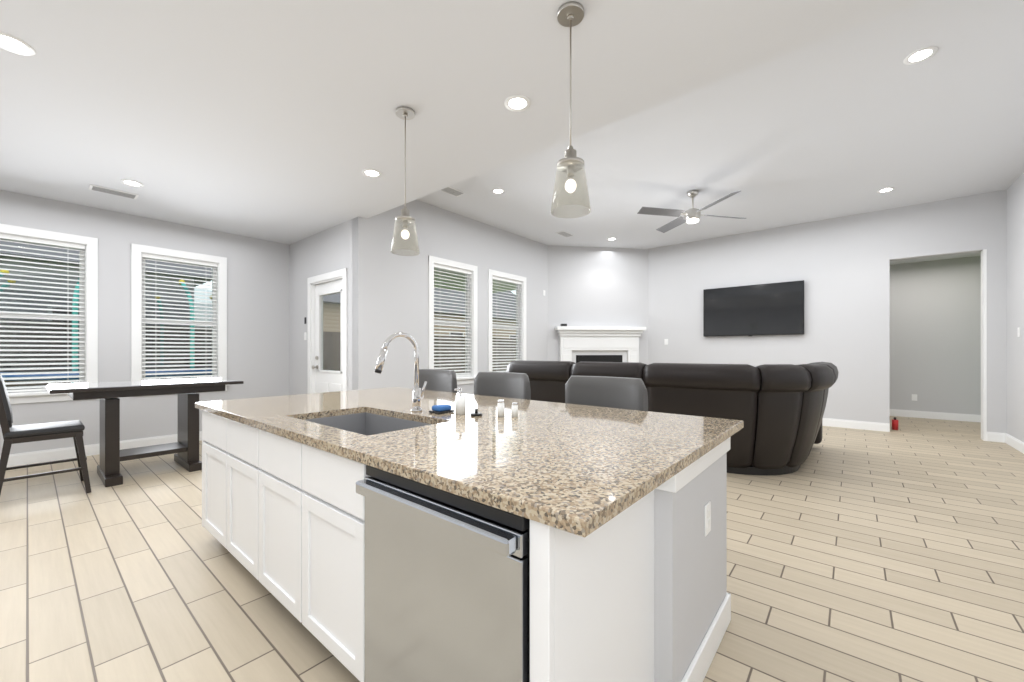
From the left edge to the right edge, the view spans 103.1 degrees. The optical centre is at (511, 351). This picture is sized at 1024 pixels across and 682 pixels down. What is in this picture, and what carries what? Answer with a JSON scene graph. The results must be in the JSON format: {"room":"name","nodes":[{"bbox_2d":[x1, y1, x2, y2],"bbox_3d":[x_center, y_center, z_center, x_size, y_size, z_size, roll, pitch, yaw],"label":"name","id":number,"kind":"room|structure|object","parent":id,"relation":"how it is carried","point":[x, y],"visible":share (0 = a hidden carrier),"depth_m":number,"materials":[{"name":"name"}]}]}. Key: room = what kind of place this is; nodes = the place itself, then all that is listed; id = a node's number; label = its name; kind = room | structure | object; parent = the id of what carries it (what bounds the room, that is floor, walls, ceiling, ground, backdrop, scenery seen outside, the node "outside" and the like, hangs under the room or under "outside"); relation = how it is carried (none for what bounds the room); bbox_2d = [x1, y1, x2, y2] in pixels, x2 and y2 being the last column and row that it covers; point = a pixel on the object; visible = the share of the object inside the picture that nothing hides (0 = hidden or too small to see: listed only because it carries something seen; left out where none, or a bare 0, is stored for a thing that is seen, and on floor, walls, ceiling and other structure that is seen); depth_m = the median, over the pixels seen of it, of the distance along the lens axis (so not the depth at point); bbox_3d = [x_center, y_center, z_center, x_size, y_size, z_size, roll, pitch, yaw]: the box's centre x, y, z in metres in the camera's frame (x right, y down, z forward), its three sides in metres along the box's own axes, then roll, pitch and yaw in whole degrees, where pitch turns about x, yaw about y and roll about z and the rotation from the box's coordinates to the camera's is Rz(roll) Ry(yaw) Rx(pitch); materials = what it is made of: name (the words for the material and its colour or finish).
{"room":"open-plan kitchen","nodes":[
{"label":"open-plan kitchen","id":0,"kind":"room"},
{"bbox_2d":[0,190,288,455],"bbox_3d":[-5.094,-0.300,5.022,0.160,3.100,4.670,0,0,40],"label":"wall","id":1,"kind":"structure","parent":0,"point":[258,317],"depth_m":5.31,"materials":[{"name":"grey paint"}]},
{"bbox_2d":[0,224,97,403],"bbox_3d":[-5.418,-0.405,4.589,0.220,1.950,1.080,0,0,40],"label":"nook window","id":2,"kind":"structure","parent":1,"relation":"in","point":[86,318],"depth_m":4.69,"materials":[{"name":"white wood"}]},
{"bbox_2d":[0,431,201,466],"bbox_3d":[-5.026,1.185,4.965,0.016,0.130,4.350,0,0,40],"label":"baseboard","id":3,"kind":"structure","parent":1,"relation":"attached to","point":[17,459],"depth_m":4.77,"materials":[{"name":"white wood"}]},
{"bbox_2d":[131,243,226,390],"bbox_3d":[-4.563,-0.405,5.608,0.220,1.950,1.080,0,0,40],"label":"nook window","id":4,"kind":"structure","parent":1,"relation":"in","point":[140,254],"depth_m":5.56,"materials":[{"name":"white"}]},
{"bbox_2d":[289,218,357,394],"bbox_3d":[-2.760,-0.300,6.008,2.149,3.100,0.160,0,0,40],"label":"wall","id":5,"kind":"structure","parent":0,"point":[326,251],"depth_m":6.21,"materials":[{"name":"grey paint"}]},
{"bbox_2d":[307,268,346,393],"bbox_3d":[-2.607,0.065,5.856,1.160,2.370,0.196,0,0,40],"label":"patio door","id":6,"kind":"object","parent":5,"relation":"in","point":[320,379],"visible":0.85,"depth_m":5.96,"materials":[{"name":"white wood"}]},
{"bbox_2d":[352,200,546,394],"bbox_3d":[-0.603,-0.540,7.031,0.160,3.580,4.500,0,0,40],"label":"wall","id":7,"kind":"structure","parent":0,"point":[391,291],"depth_m":5.96,"materials":[{"name":"grey paint"}]},
{"bbox_2d":[428,255,477,384],"bbox_3d":[-0.969,-0.460,6.548,0.220,1.980,1.080,0,0,40],"label":"window","id":8,"kind":"structure","parent":7,"relation":"in","point":[470,316],"depth_m":6.61,"materials":[{"name":"white"}]},
{"bbox_2d":[488,269,525,371],"bbox_3d":[-0.114,-0.460,7.567,0.220,1.980,1.120,0,0,40],"label":"window","id":9,"kind":"structure","parent":7,"relation":"in","point":[519,282],"depth_m":7.59,"materials":[{"name":"white"}]},
{"bbox_2d":[0,0,923,244],"bbox_3d":[-1.724,-1.800,2.170,8.990,0.100,4.630,0,0,40],"label":"ceiling","id":10,"kind":"structure","parent":0,"point":[279,121],"depth_m":2.68,"materials":[{"name":"white paint"}]},
{"bbox_2d":[0,32,35,55],"bbox_3d":[-2.843,-1.747,2.306,0.186,0.006,0.186,0,0,40],"label":"recessed light","id":11,"kind":"object","parent":10,"relation":"in","point":[13,43],"visible":1,"depth_m":2.32,"materials":[{"name":"white"}]},
{"bbox_2d":[88,184,138,198],"bbox_3d":[-4.351,-1.744,4.445,0.180,0.011,0.380,0,0,40],"label":"ceiling vent","id":12,"kind":"object","parent":10,"relation":"in","point":[112,191],"visible":1,"depth_m":4.42,"materials":[{"name":"white metal"}]},
{"bbox_2d":[120,179,143,186],"bbox_3d":[-3.941,-1.747,4.218,0.186,0.006,0.186,0,0,40],"label":"recessed light","id":13,"kind":"object","parent":10,"relation":"in","point":[131,183],"visible":0.94,"depth_m":4.22,"materials":[{"name":"white plastic"}]},
{"bbox_2d":[362,169,381,177],"bbox_3d":[-1.372,-1.747,3.982,0.186,0.006,0.186,0,0,40],"label":"recessed light","id":14,"kind":"object","parent":10,"relation":"in","point":[372,173],"visible":1,"depth_m":3.98,"materials":[{"name":"white plastic"}]},
{"bbox_2d":[390,106,419,255],"bbox_3d":[-0.778,-1.236,2.963,0.208,1.028,0.208,0,0,40],"label":"pendant light","id":15,"kind":"object","parent":10,"relation":"hanging from","point":[405,113],"visible":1,"depth_m":2.94,"materials":[{"name":"clear glass"}]},
{"bbox_2d":[504,95,530,111],"bbox_3d":[0.040,-1.747,2.864,0.186,0.006,0.186,0,0,40],"label":"recessed light","id":16,"kind":"object","parent":10,"relation":"in","point":[517,103],"visible":1,"depth_m":2.86,"materials":[{"name":"white plastic"}]},
{"bbox_2d":[550,1,590,217],"bbox_3d":[0.302,-1.236,2.096,0.208,1.028,0.208,0,0,40],"label":"pendant light","id":17,"kind":"object","parent":10,"relation":"hanging from","point":[570,14],"visible":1,"depth_m":2.07,"materials":[{"name":"clear glass"}]},
{"bbox_2d":[0,416,1023,681],"bbox_3d":[0.940,1.280,5.346,9.270,0.060,13.200,0,0,40],"label":"floor","id":18,"kind":"structure","parent":0,"point":[874,556],"depth_m":2.25,"materials":[{"name":"tile"}]},
{"bbox_2d":[0,373,90,494],"bbox_3d":[-4.134,0.707,3.568,0.571,1.093,0.577,0,0,40],"label":"dining chair","id":19,"kind":"object","parent":18,"relation":"on","point":[74,429],"visible":1,"depth_m":3.47,"materials":[{"name":"brown wood"}]},
{"bbox_2d":[46,377,243,486],"bbox_3d":[-3.773,0.784,4.247,0.900,0.932,1.420,0,0,40],"label":"dining table","id":20,"kind":"object","parent":18,"relation":"on","point":[185,447],"visible":0.98,"depth_m":4.06,"materials":[{"name":"brown wood"}]},
{"bbox_2d":[419,369,456,392],"bbox_3d":[-0.875,0.715,3.937,0.639,1.074,0.524,0,0,40],"label":"bar stool","id":21,"kind":"object","parent":18,"relation":"on","point":[442,380],"visible":0.1,"depth_m":4.09,"materials":[{"name":"grey leather"}]},
{"bbox_2d":[197,408,730,681],"bbox_3d":[-0.546,0.810,2.275,2.892,0.878,1.426,0,0,40],"label":"kitchen island","id":22,"kind":"object","parent":18,"relation":"on","point":[393,534],"depth_m":1.30,"materials":[{"name":"white wood"}]},
{"bbox_2d":[195,388,742,539],"bbox_3d":[-0.487,0.395,2.346,2.940,0.119,1.540,0,0,40],"label":"island countertop","id":23,"kind":"structure","parent":22,"relation":"on","point":[582,467],"depth_m":1.53,"materials":[{"name":"beige stone"}]},
{"bbox_2d":[429,404,453,413],"bbox_3d":[-0.389,0.316,2.252,0.090,0.039,0.110,0,0,40],"label":"sponge","id":24,"kind":"object","parent":23,"relation":"on","point":[441,409],"visible":1,"depth_m":2.22,"materials":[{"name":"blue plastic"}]},
{"bbox_2d":[454,388,465,414],"bbox_3d":[-0.281,0.265,2.186,0.056,0.140,0.068,0,0,40],"label":"soap dispenser","id":25,"kind":"object","parent":23,"relation":"on","point":[460,403],"visible":1,"depth_m":2.17,"materials":[{"name":"white"}]},
{"bbox_2d":[471,409,481,415],"bbox_3d":[-0.188,0.318,2.141,0.060,0.034,0.060,0,0,40],"label":"stopper","id":26,"kind":"object","parent":23,"relation":"on","point":[476,413],"visible":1,"depth_m":2.13,"materials":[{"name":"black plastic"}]},
{"bbox_2d":[497,400,503,416],"bbox_3d":[-0.058,0.293,2.110,0.036,0.084,0.036,0,0,31],"label":"salt shaker","id":27,"kind":"object","parent":23,"relation":"on","point":[500,408],"depth_m":2.09,"materials":[{"name":"white ceramic"}]},
{"bbox_2d":[512,403,517,416],"bbox_3d":[0.014,0.299,2.102,0.032,0.071,0.032,0,0,31],"label":"salt shaker","id":28,"kind":"object","parent":23,"relation":"on","point":[514,405],"depth_m":2.09,"materials":[{"name":"white"}]},
{"bbox_2d":[474,371,530,399],"bbox_3d":[-0.200,0.715,3.372,0.639,1.074,0.524,0,0,40],"label":"bar stool","id":29,"kind":"object","parent":18,"relation":"on","point":[507,385],"visible":0.12,"depth_m":3.53,"materials":[{"name":"grey leather"}]},
{"bbox_2d":[555,326,645,362],"bbox_3d":[1.864,0.362,8.543,1.920,1.775,0.229,0,0,-8],"label":"fireplace","id":30,"kind":"object","parent":18,"relation":"on","point":[577,344],"visible":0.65,"depth_m":8.55,"materials":[{"name":"white"}]},
{"bbox_2d":[565,376,647,410],"bbox_3d":[0.543,0.715,2.749,0.639,1.074,0.524,0,0,40],"label":"bar stool","id":31,"kind":"object","parent":18,"relation":"on","point":[618,392],"visible":0.12,"depth_m":2.90,"materials":[{"name":"grey leather"}]},
{"bbox_2d":[506,360,838,474],"bbox_3d":[1.941,0.686,5.545,3.888,1.128,2.328,0,0,40],"label":"sofa","id":32,"kind":"object","parent":18,"relation":"on","point":[778,409],"visible":0.62,"depth_m":4.05,"materials":[{"name":"brown leather"}]},
{"bbox_2d":[892,417,898,429],"bbox_3d":[6.149,1.150,6.524,0.080,0.200,0.080,0,0,40],"label":"extinguisher","id":33,"kind":"object","parent":18,"relation":"on","point":[895,424],"visible":1,"depth_m":6.50,"materials":[{"name":"red paint"}]},
{"bbox_2d":[547,245,647,364],"bbox_3d":[1.837,-0.540,8.742,2.270,3.580,0.160,0,0,-8],"label":"wall","id":34,"kind":"structure","parent":0,"point":[599,286],"depth_m":8.66,"materials":[{"name":"grey paint"}]},
{"bbox_2d":[416,0,1023,248],"bbox_3d":[2.464,-2.280,5.490,6.840,0.100,6.040,0,0,40],"label":"ceiling","id":35,"kind":"structure","parent":0,"point":[853,121],"depth_m":4.39,"materials":[{"name":"white paint"}]},
{"bbox_2d":[441,187,465,196],"bbox_3d":[-0.842,-2.224,5.626,0.180,0.011,0.380,0,0,40],"label":"ceiling vent","id":36,"kind":"object","parent":35,"relation":"in","point":[453,191],"visible":0.69,"depth_m":5.63,"materials":[{"name":"white metal"}]},
{"bbox_2d":[492,188,504,193],"bbox_3d":[-0.190,-2.227,5.641,0.186,0.006,0.186,0,0,40],"label":"recessed light","id":37,"kind":"object","parent":35,"relation":"in","point":[497,191],"visible":1,"depth_m":5.65,"materials":[{"name":"white"}]},
{"bbox_2d":[555,231,573,236],"bbox_3d":[1.001,-2.224,7.683,0.180,0.011,0.380,0,0,40],"label":"ceiling vent","id":38,"kind":"object","parent":35,"relation":"in","point":[564,234],"visible":1,"depth_m":7.69,"materials":[{"name":"white metal"}]},
{"bbox_2d":[637,190,745,232],"bbox_3d":[2.519,-2.018,5.666,1.245,0.425,1.245,0,0,33],"label":"ceiling fan","id":39,"kind":"object","parent":35,"relation":"hanging from","point":[693,215],"visible":1,"depth_m":5.60,"materials":[{"name":"silver metal"}]},
{"bbox_2d":[877,187,894,192],"bbox_3d":[5.158,-2.227,5.606,0.186,0.006,0.186,0,0,40],"label":"recessed light","id":40,"kind":"object","parent":35,"relation":"in","point":[884,190],"visible":1,"depth_m":5.62,"materials":[{"name":"white plastic"}]},
{"bbox_2d":[903,46,937,64],"bbox_3d":[3.075,-2.227,3.060,0.186,0.006,0.186,0,0,40],"label":"recessed light","id":41,"kind":"object","parent":35,"relation":"in","point":[920,54],"visible":1,"depth_m":3.06,"materials":[{"name":"white"}]},
{"bbox_2d":[648,190,1006,432],"bbox_3d":[4.893,-0.540,7.290,5.430,3.580,0.160,0,0,40],"label":"wall","id":42,"kind":"structure","parent":0,"point":[840,266],"depth_m":6.73,"materials":[{"name":"grey paint"}]},
{"bbox_2d":[703,280,803,336],"bbox_3d":[4.420,-0.759,7.527,1.620,0.942,0.080,0,0,40],"label":"tv","id":43,"kind":"object","parent":42,"relation":"attached to","point":[766,309],"visible":1,"depth_m":7.45,"materials":[{"name":"black plastic"}]},
{"bbox_2d":[822,418,889,431],"bbox_3d":[4.419,1.185,7.573,3.840,0.130,0.016,0,0,40],"label":"baseboard","id":44,"kind":"structure","parent":42,"relation":"attached to","point":[874,426],"depth_m":6.59,"materials":[{"name":"white wood"}]},
{"bbox_2d":[981,249,986,440],"bbox_3d":[6.701,-0.095,5.774,0.030,2.690,0.164,0,0,40],"label":"trim","id":45,"kind":"structure","parent":42,"relation":"attached to","point":[984,345],"depth_m":5.71,"materials":[{"name":"white wood"}]},
{"bbox_2d":[890,256,980,414],"bbox_3d":[7.783,-0.250,7.725,3.800,3.000,0.120,0,0,40],"label":"wall","id":46,"kind":"structure","parent":0,"point":[935,335],"depth_m":7.54,"materials":[{"name":"grey paint"}]},
{"bbox_2d":[912,394,916,400],"bbox_3d":[7.664,0.870,7.739,0.075,0.120,0.010,0,0,40],"label":"outlet","id":47,"kind":"object","parent":46,"relation":"attached to","point":[914,397],"visible":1,"depth_m":7.74,"materials":[{"name":"white plastic"}]},
{"bbox_2d":[890,409,980,421],"bbox_3d":[7.739,1.185,7.673,3.560,0.130,0.016,0,0,40],"label":"baseboard","id":48,"kind":"structure","parent":46,"relation":"attached to","point":[893,412],"depth_m":7.54,"materials":[{"name":"white wood"}]},
{"bbox_2d":[890,252,980,264],"bbox_3d":[7.124,-1.750,6.939,3.800,0.100,2.170,0,0,40],"label":"ceiling","id":49,"kind":"structure","parent":0,"point":[963,255],"depth_m":7.41,"materials":[{"name":"white paint"}]},
{"bbox_2d":[1007,172,1023,441],"bbox_3d":[3.568,-0.540,1.609,0.160,3.580,10.570,0,0,40],"label":"wall","id":50,"kind":"structure","parent":0,"point":[1015,307],"depth_m":5.28,"materials":[{"name":"grey paint"}]},
{"bbox_2d":[1001,433,1023,453],"bbox_3d":[3.491,1.185,1.673,0.040,0.130,10.250,0,0,40],"label":"baseboard","id":51,"kind":"structure","parent":50,"relation":"attached to","point":[1006,438],"depth_m":5.33,"materials":[{"name":"white wood"}]},
{"label":"outside","id":52,"kind":"structure","parent":0,"visible":0},
{"bbox_3d":[-12.730,1.470,23.726,130.000,0.160,140.000,0,0,40],"label":"lawn","id":53,"kind":"structure","parent":52,"visible":0},
{"bbox_2d":[0,241,211,325],"bbox_3d":[-17.507,-1.880,11.027,10.000,6.540,13.400,0,0,40],"label":"house","id":54,"kind":"structure","parent":53,"relation":"on","point":[72,264],"depth_m":10.67,"materials":[{"name":"grey"}]},
{"bbox_2d":[0,270,211,382],"bbox_3d":[-8.021,-0.007,8.488,4.240,2.795,4.240,0,0,40],"label":"trampoline","id":55,"kind":"object","parent":53,"relation":"on","point":[73,330],"depth_m":7.61,"materials":[{"name":"teal"}]},
{"bbox_2d":[0,319,515,386],"bbox_3d":[-2.100,0.345,11.549,10.060,2.090,75.000,0,0,40],"label":"fence","id":56,"kind":"object","parent":53,"relation":"on","point":[332,347],"depth_m":11.33,"materials":[{"name":"brown wood"}]},
{"bbox_2d":[323,288,515,338],"bbox_3d":[-7.020,-2.180,27.812,10.500,7.140,19.400,0,0,40],"label":"house","id":57,"kind":"structure","parent":53,"relation":"on","point":[338,310],"depth_m":24.96,"materials":[{"name":"beige"}]},
{"bbox_2d":[434,269,515,292],"bbox_3d":[-1.554,-0.295,9.407,4.330,3.350,6.580,0,0,40],"label":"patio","id":58,"kind":"structure","parent":53,"relation":"on","point":[462,280],"depth_m":11.13,"materials":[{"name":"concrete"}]}
]}

